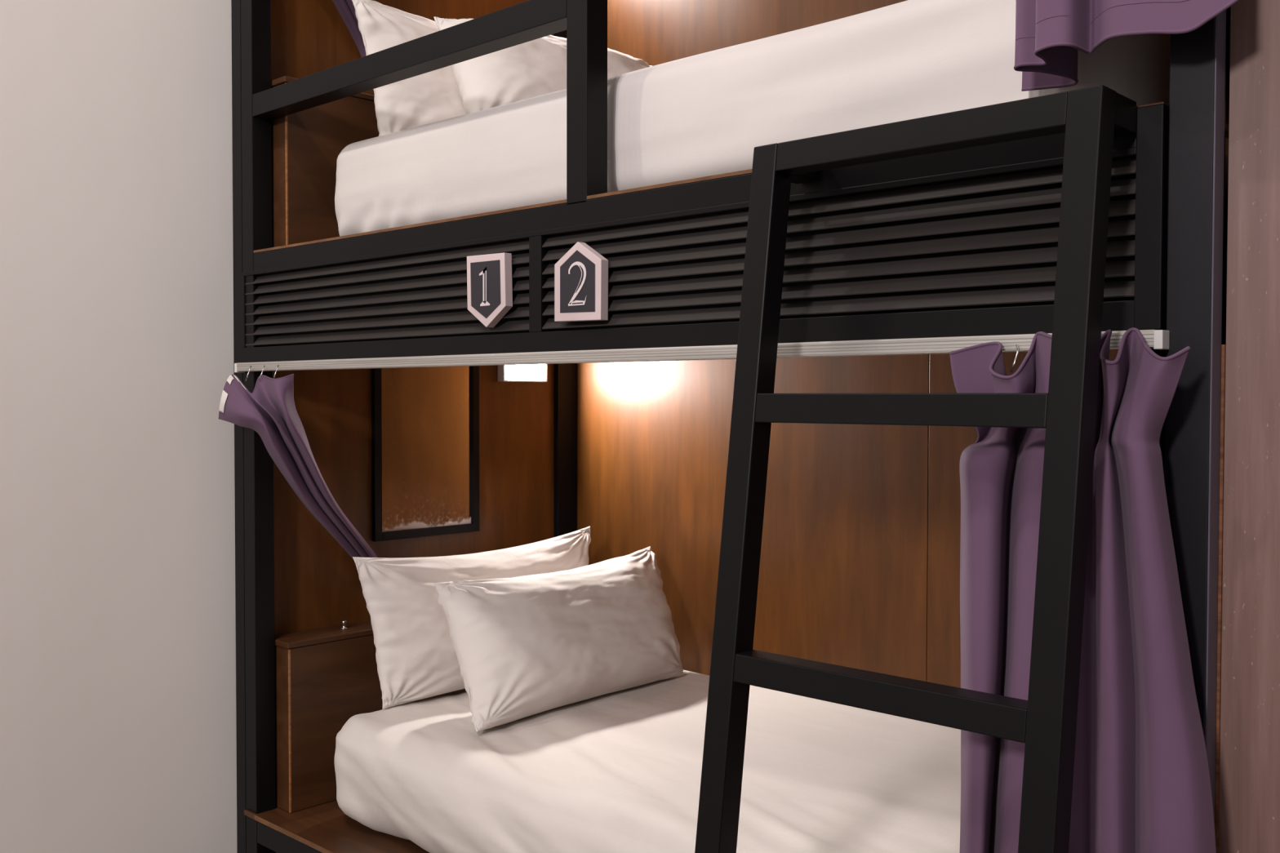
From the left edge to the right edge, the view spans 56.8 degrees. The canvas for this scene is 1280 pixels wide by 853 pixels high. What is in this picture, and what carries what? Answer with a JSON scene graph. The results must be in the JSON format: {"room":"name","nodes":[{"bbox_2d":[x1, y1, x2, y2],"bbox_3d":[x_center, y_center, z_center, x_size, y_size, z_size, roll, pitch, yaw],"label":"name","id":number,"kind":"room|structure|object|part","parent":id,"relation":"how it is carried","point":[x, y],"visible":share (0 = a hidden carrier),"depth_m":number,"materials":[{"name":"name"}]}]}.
{"room":"dormitory","nodes":[
{"label":"dormitory","id":0,"kind":"room"},
{"bbox_2d":[0,0,276,852],"bbox_3d":[-1.597,-0.910,2.230,0.120,4.500,4.300,1,2,43],"label":"wall","id":1,"kind":"structure","parent":0,"point":[118,731],"depth_m":2.63,"materials":[{"name":"grey paint"}]},
{"bbox_2d":[1218,0,1279,852],"bbox_3d":[1.795,-0.867,1.001,2.088,4.490,1.075,1,2,43],"label":"wall","id":2,"kind":"structure","parent":0,"point":[1249,818],"depth_m":1.33,"materials":[{"name":"brown wood"}]},
{"bbox_2d":[1214,344,1226,852],"bbox_3d":[0.661,0.637,1.362,0.003,1.460,0.006,1,2,43],"label":"trim","id":3,"kind":"structure","parent":2,"relation":"attached to","point":[1223,346],"depth_m":1.35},
{"bbox_3d":[-0.026,1.430,0.812,4.400,0.100,4.300,1,2,43],"label":"floor","id":4,"kind":"structure","parent":0,"visible":0},
{"bbox_2d":[231,0,1231,852],"bbox_3d":[0.193,-0.138,2.485,2.162,2.950,1.106,1,2,43],"label":"bunk bed","id":5,"kind":"object","parent":4,"relation":"on","point":[860,567],"visible":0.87,"depth_m":2.77,"materials":[{"name":"black paint"}]},
{"bbox_3d":[-0.936,-0.148,2.828,0.044,2.950,0.050,1,2,43],"label":"post","id":6,"kind":"part","parent":5,"relation":"part of","materials":[{"name":"black metal"}]},
{"bbox_3d":[-0.901,-0.147,2.795,0.050,2.950,0.050,1,2,43],"label":"post","id":7,"kind":"part","parent":5,"relation":"part of","materials":[{"name":"black metal"}]},
{"bbox_2d":[271,75,379,247],"bbox_3d":[-0.543,-0.621,3.128,0.112,0.403,0.938,1,2,43],"label":"headboard","id":8,"kind":"object","parent":5,"relation":"on","point":[307,144],"visible":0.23,"depth_m":2.80,"materials":[{"name":"brown wood"}]},
{"bbox_3d":[-0.542,-0.815,3.123,0.112,0.014,0.938,1,2,43],"label":"lid","id":9,"kind":"part","parent":8,"relation":"part of","materials":[{"name":"brown wood"}]},
{"bbox_2d":[332,0,365,57],"bbox_3d":[-0.728,-1.171,2.781,0.259,0.545,0.487,1,2,37],"label":"curtain","id":10,"kind":"object","parent":5,"relation":"hanging from","point":[346,9],"visible":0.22,"depth_m":2.93,"materials":[{"name":"fabric"}]},
{"bbox_2d":[274,619,466,813],"bbox_3d":[-0.545,0.690,3.161,0.112,0.424,0.938,1,2,43],"label":"headboard","id":11,"kind":"object","parent":5,"relation":"on","point":[326,677],"visible":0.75,"depth_m":2.84,"materials":[{"name":"brown wood"}]},
{"bbox_3d":[-0.545,0.506,3.156,0.112,0.014,0.938,1,2,43],"label":"lid","id":12,"kind":"part","parent":11,"relation":"part of","materials":[{"name":"brown wood"}]},
{"bbox_3d":[-0.738,0.494,2.952,0.017,0.021,0.017,1,2,43],"label":"knob","id":13,"kind":"part","parent":11,"relation":"part of","materials":[{"name":"silver metal"}]},
{"bbox_3d":[-0.495,-0.734,2.400,1.058,0.051,0.050,1,2,43],"label":"guard rail","id":14,"kind":"part","parent":5,"relation":"part of","materials":[{"name":"black metal"}]},
{"bbox_3d":[-0.551,-0.982,3.203,0.014,1.121,1.048,1,2,43],"label":"panel","id":15,"kind":"part","parent":5,"relation":"part of","materials":[{"name":"brown wood"}]},
{"bbox_3d":[-0.553,0.259,3.234,0.014,1.283,1.048,1,2,43],"label":"panel","id":16,"kind":"part","parent":5,"relation":"part of","materials":[{"name":"brown wood"}]},
{"bbox_2d":[371,365,479,542],"bbox_3d":[-0.571,-0.003,3.185,0.014,0.597,0.345,1,2,43],"label":"wall mirror","id":17,"kind":"object","parent":5,"relation":"attached to","point":[425,420],"visible":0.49,"depth_m":3.18,"materials":[{"name":"black paint"}]},
{"bbox_2d":[466,253,512,327],"bbox_3d":[-0.275,-0.247,2.153,0.110,0.133,0.019,1,2,43],"label":"number plaque","id":18,"kind":"object","parent":5,"relation":"attached to","point":[489,276],"visible":1,"depth_m":2.14,"materials":[{"name":"black plastic"}]},
{"bbox_2d":[497,364,546,382],"bbox_3d":[-0.338,-0.171,3.420,0.029,0.084,0.168,1,2,43],"label":"reading lamp","id":19,"kind":"object","parent":5,"relation":"attached to","point":[530,372],"visible":0.55,"depth_m":3.40,"materials":[{"name":"white plastic"}]},
{"bbox_2d":[505,364,544,379],"bbox_3d":[-0.332,-0.171,3.414,0.012,0.068,0.148,1,2,43],"label":"diffuser","id":20,"kind":"object","parent":19,"relation":"attached to","point":[530,371],"depth_m":3.41,"materials":[{"name":"white plastic"}]},
{"bbox_3d":[-0.223,-0.373,3.545,0.019,2.534,0.079,1,2,43],"label":"post","id":21,"kind":"part","parent":5,"relation":"part of","materials":[{"name":"black metal"}]},
{"bbox_2d":[554,241,608,321],"bbox_3d":[-0.100,-0.243,1.990,0.113,0.133,0.019,1,2,43],"label":"number plaque","id":22,"kind":"object","parent":5,"relation":"attached to","point":[581,274],"visible":1,"depth_m":1.98,"materials":[{"name":"black plastic"}]},
{"bbox_3d":[-0.090,-0.915,2.016,0.050,1.074,0.050,1,2,43],"label":"guard post","id":23,"kind":"part","parent":5,"relation":"part of","materials":[{"name":"black metal"}]},
{"bbox_2d":[333,670,960,852],"bbox_3d":[0.261,0.798,2.477,1.855,0.253,1.030,1,2,43],"label":"mattress","id":24,"kind":"object","parent":5,"relation":"on","point":[620,771],"visible":0.53,"depth_m":2.40,"materials":[{"name":"white fabric"}]},
{"bbox_2d":[352,526,591,709],"bbox_3d":[-0.383,0.474,3.057,0.156,0.368,0.781,1,2,43],"label":"pillow","id":25,"kind":"object","parent":24,"relation":"on","point":[416,659],"visible":0.66,"depth_m":2.85,"materials":[{"name":"white fabric"}]},
{"bbox_2d":[435,546,684,732],"bbox_3d":[-0.167,0.504,2.945,0.282,0.325,0.781,1,2,43],"label":"pillow","id":26,"kind":"object","parent":24,"relation":"on","point":[526,646],"visible":1,"depth_m":2.80,"materials":[{"name":"white fabric"}]},
{"bbox_3d":[-0.171,-0.237,2.093,2.072,0.212,0.033,1,2,43],"label":"louvre frame","id":27,"kind":"part","parent":5,"relation":"part of","materials":[{"name":"black paint"}]},
{"bbox_2d":[234,329,1169,373],"bbox_3d":[-0.174,-0.118,2.063,2.110,0.022,0.022,1,2,43],"label":"rail","id":28,"kind":"object","parent":5,"relation":"attached to","point":[1154,339],"visible":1,"depth_m":1.82,"materials":[{"name":"metal"}]},
{"bbox_2d":[218,364,377,560],"bbox_3d":[-0.730,0.141,2.814,0.259,0.564,0.487,1,2,37],"label":"curtain","id":29,"kind":"object","parent":28,"relation":"hanging from","point":[269,411],"visible":0.9,"depth_m":2.66,"materials":[{"name":"fabric"}]},
{"bbox_2d":[949,327,1216,852],"bbox_3d":[0.505,0.417,1.372,0.340,1.059,0.081,1,2,43],"label":"curtain","id":30,"kind":"object","parent":28,"relation":"hanging from","point":[1141,782],"visible":0.8,"depth_m":1.34,"materials":[{"name":"fabric"}]},
{"bbox_3d":[0.242,0.261,3.193,1.199,1.283,0.018,1,2,43],"label":"panel","id":31,"kind":"part","parent":5,"relation":"part of","materials":[{"name":"brown wood"}]},
{"bbox_3d":[0.244,-0.979,3.162,1.199,1.121,0.018,1,2,43],"label":"panel","id":32,"kind":"part","parent":5,"relation":"part of","materials":[{"name":"brown wood"}]},
{"bbox_2d":[334,0,1228,235],"bbox_3d":[0.284,-0.516,2.433,1.836,0.242,1.008,1,2,43],"label":"mattress","id":33,"kind":"object","parent":5,"relation":"on","point":[706,113],"visible":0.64,"depth_m":1.88,"materials":[{"name":"white fabric"}]},
{"bbox_2d":[351,0,466,136],"bbox_3d":[-0.382,-0.842,3.023,0.777,0.367,0.168,-1,2,-43],"label":"pillow","id":34,"kind":"object","parent":33,"relation":"on","point":[432,96],"visible":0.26,"depth_m":2.79,"materials":[{"name":"white fabric"}]},
{"bbox_2d":[433,16,652,113],"bbox_3d":[-0.167,-0.813,2.914,0.277,0.329,0.780,1,2,43],"label":"pillow","id":35,"kind":"object","parent":33,"relation":"on","point":[537,67],"visible":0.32,"depth_m":2.67,"materials":[{"name":"white fabric"}]},
{"bbox_2d":[694,84,1136,852],"bbox_3d":[0.286,0.493,1.433,0.480,1.742,0.326,1,2,43],"label":"ladder","id":36,"kind":"object","parent":5,"relation":"attached to","point":[1090,117],"visible":1,"depth_m":1.37,"materials":[{"name":"black metal"}]},
{"bbox_3d":[1.012,0.281,2.472,0.908,1.283,0.018,1,2,43],"label":"panel","id":37,"kind":"part","parent":5,"relation":"part of","materials":[{"name":"brown wood"}]},
{"bbox_2d":[1013,0,1239,91],"bbox_3d":[0.522,-0.924,1.350,0.113,1.002,0.323,0,2,-17],"label":"curtain","id":38,"kind":"object","parent":5,"relation":"hanging from","point":[1050,34],"visible":1,"depth_m":1.36,"materials":[{"name":"fabric"}]},
{"bbox_3d":[0.602,-0.240,1.381,0.030,0.257,0.054,1,2,43],"label":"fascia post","id":39,"kind":"part","parent":5,"relation":"part of","materials":[{"name":"black metal"}]},
{"bbox_3d":[0.596,0.629,1.411,0.048,1.474,0.047,1,2,43],"label":"post","id":40,"kind":"part","parent":5,"relation":"part of","materials":[{"name":"black paint"}]},
{"bbox_3d":[0.987,0.298,1.772,0.014,1.283,1.035,1,2,43],"label":"panel","id":41,"kind":"part","parent":5,"relation":"part of","materials":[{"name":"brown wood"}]},
{"bbox_3d":[0.989,-0.942,1.741,0.014,1.121,1.035,1,2,43],"label":"panel","id":42,"kind":"part","parent":5,"relation":"part of","materials":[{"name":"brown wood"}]},
{"bbox_2d":[1164,8,1226,819],"bbox_3d":[0.635,-0.878,1.332,0.050,4.490,0.042,1,2,43],"label":"steel post","id":43,"kind":"object","parent":4,"relation":"on","point":[1197,57],"visible":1,"depth_m":1.33,"materials":[{"name":"black metal"}]}
]}

